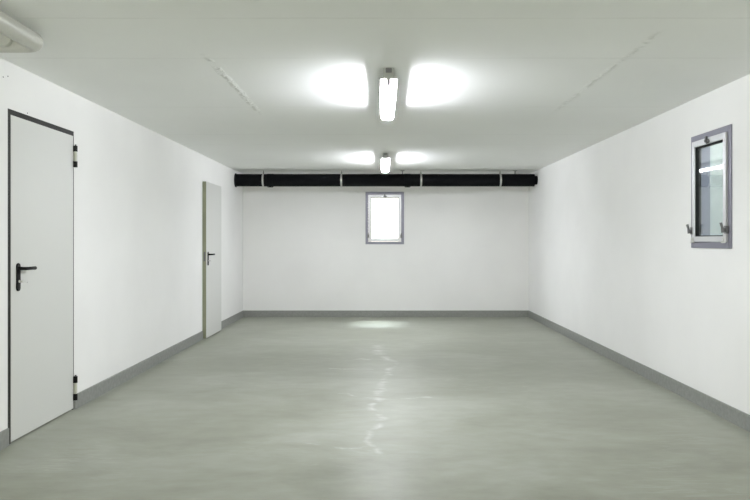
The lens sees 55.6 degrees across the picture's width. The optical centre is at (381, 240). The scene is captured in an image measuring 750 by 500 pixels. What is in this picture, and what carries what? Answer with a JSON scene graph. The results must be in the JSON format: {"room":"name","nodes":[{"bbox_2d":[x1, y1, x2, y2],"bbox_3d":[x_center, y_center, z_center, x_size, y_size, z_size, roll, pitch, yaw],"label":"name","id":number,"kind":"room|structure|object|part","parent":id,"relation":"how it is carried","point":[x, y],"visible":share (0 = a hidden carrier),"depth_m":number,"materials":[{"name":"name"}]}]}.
{"room":"empty basement garage","nodes":[
{"label":"empty basement garage","id":0,"kind":"room"},
{"bbox_2d":[0,58,242,431],"bbox_3d":[-2.380,0.076,4.805,0.141,2.371,14.290,0,0,0],"label":"wall","id":1,"kind":"structure","parent":0,"point":[138,190],"depth_m":6.38,"materials":[{"name":"white paint"}]},
{"bbox_2d":[8,109,77,443],"bbox_3d":[-2.336,0.221,4.865,0.188,2.082,0.954,0,0,0],"label":"door","id":2,"kind":"structure","parent":1,"relation":"in","point":[42,155],"depth_m":4.78,"materials":[{"name":"white metal"}]},
{"bbox_3d":[-2.305,0.229,4.508,0.009,0.178,0.044,0,0,0],"label":"handle","id":3,"kind":"part","parent":2,"relation":"part of","materials":[{"name":"black plastic"}]},
{"bbox_3d":[-2.272,0.175,4.561,0.058,0.026,0.133,0,0,0],"label":"lever","id":4,"kind":"part","parent":2,"relation":"part of","materials":[{"name":"black plastic"}]},
{"bbox_2d":[0,311,242,450],"bbox_3d":[-2.304,1.208,4.805,0.013,0.108,14.010,0,0,0],"label":"baseboard","id":5,"kind":"structure","parent":1,"relation":"attached to","point":[87,395],"depth_m":6.50,"materials":[{"name":"grey paint"}]},
{"bbox_2d":[202,180,220,337],"bbox_3d":[-2.312,0.239,9.585,0.236,2.045,0.890,0,0,0],"label":"door","id":6,"kind":"structure","parent":1,"relation":"in","point":[211,193],"depth_m":9.43,"materials":[{"name":"white metal"}]},
{"bbox_2d":[0,317,749,499],"bbox_3d":[0.065,1.362,4.805,5.030,0.200,14.290,0,0,0],"label":"floor","id":7,"kind":"structure","parent":0,"point":[257,408],"depth_m":4.86,"materials":[{"name":"grey concrete"}]},
{"bbox_2d":[0,0,749,173],"bbox_3d":[0.065,-1.234,4.805,5.030,0.250,14.290,0,0,0],"label":"ceiling","id":8,"kind":"structure","parent":0,"point":[246,86],"depth_m":4.52,"materials":[{"name":"paint"}]},
{"bbox_2d":[0,11,43,52],"bbox_3d":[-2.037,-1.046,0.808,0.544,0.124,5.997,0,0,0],"label":"ceiling light","id":9,"kind":"object","parent":8,"relation":"attached to","point":[15,37],"visible":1,"depth_m":3.58,"materials":[{"name":"grey plastic"}]},
{"bbox_2d":[381,153,389,171],"bbox_3d":[0.046,-1.044,9.534,0.108,0.131,1.212,0,0,0],"label":"ceiling light","id":10,"kind":"object","parent":8,"relation":"attached to","point":[385,161],"visible":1,"depth_m":8.97,"materials":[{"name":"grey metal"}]},
{"bbox_2d":[381,159,389,171],"bbox_3d":[0.046,-1.008,9.540,0.108,0.059,1.198,0,0,0],"label":"diffuser","id":11,"kind":"object","parent":10,"relation":"attached to","point":[385,163],"depth_m":9.21,"materials":[{"name":"white plastic"}]},
{"bbox_2d":[234,170,537,186],"bbox_3d":[0.065,-0.977,11.200,4.748,0.264,0.248,0,0,0],"label":"pipe","id":12,"kind":"object","parent":8,"relation":"hanging from","point":[269,180],"visible":1,"depth_m":11.12,"materials":[{"name":"metal"}]},
{"bbox_2d":[380,68,396,119],"bbox_3d":[0.043,-1.044,5.154,0.108,0.131,1.212,0,0,0],"label":"ceiling light","id":13,"kind":"object","parent":8,"relation":"attached to","point":[388,83],"visible":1,"depth_m":4.75,"materials":[{"name":"grey plastic"}]},
{"bbox_2d":[243,186,528,310],"bbox_3d":[0.065,0.076,11.880,4.750,2.371,0.140,0,0,0],"label":"wall","id":14,"kind":"structure","parent":0,"point":[464,247],"depth_m":11.81,"materials":[{"name":"white paint"}]},
{"bbox_2d":[365,192,403,243],"bbox_3d":[0.046,-0.381,11.835,0.640,0.868,0.190,0,0,0],"label":"window","id":15,"kind":"structure","parent":14,"relation":"in","point":[368,195],"depth_m":11.80,"materials":[{"name":"grey metal"}]},
{"bbox_2d":[243,310,527,316],"bbox_3d":[0.065,1.208,11.803,4.730,0.108,0.013,0,0,0],"label":"baseboard","id":16,"kind":"structure","parent":14,"relation":"attached to","point":[246,313],"depth_m":11.80,"materials":[{"name":"grey paint"}]},
{"bbox_2d":[529,74,749,414],"bbox_3d":[2.510,0.076,4.805,0.140,2.371,14.290,0,0,0],"label":"wall","id":17,"kind":"structure","parent":0,"point":[613,263],"depth_m":6.39,"materials":[{"name":"white paint"}]},
{"bbox_2d":[528,311,749,431],"bbox_3d":[2.433,1.208,4.805,0.013,0.108,14.010,0,0,0],"label":"baseboard","id":18,"kind":"structure","parent":17,"relation":"attached to","point":[731,414],"depth_m":6.18,"materials":[{"name":"grey paint"}]},
{"bbox_2d":[686,124,731,248],"bbox_3d":[2.465,-0.381,5.271,0.190,0.868,0.640,0,0,0],"label":"window","id":19,"kind":"structure","parent":17,"relation":"in","point":[699,230],"depth_m":5.47,"materials":[{"name":"grey metal"}]},
{"bbox_3d":[2.400,-0.092,5.546,0.060,0.080,0.034,0,0,0],"label":"clamp lever","id":20,"kind":"part","parent":19,"relation":"part of","materials":[{"name":"grey metal"}]},
{"bbox_3d":[2.445,-0.381,5.271,0.061,0.774,0.542,0,0,0],"label":"sash","id":21,"kind":"part","parent":19,"relation":"part of","materials":[{"name":"silver metal"}]},
{"bbox_3d":[2.400,-0.092,4.996,0.060,0.080,0.034,0,0,0],"label":"clamp lever","id":22,"kind":"part","parent":19,"relation":"part of","materials":[{"name":"grey metal"}]},
{"bbox_2d":[710,142,722,234],"bbox_3d":[2.915,-0.438,5.271,0.670,2.400,1.540,0,0,0],"label":"wall","id":23,"kind":"structure","parent":0,"point":[716,151],"depth_m":5.92,"materials":[{"name":"concrete"}]}
]}

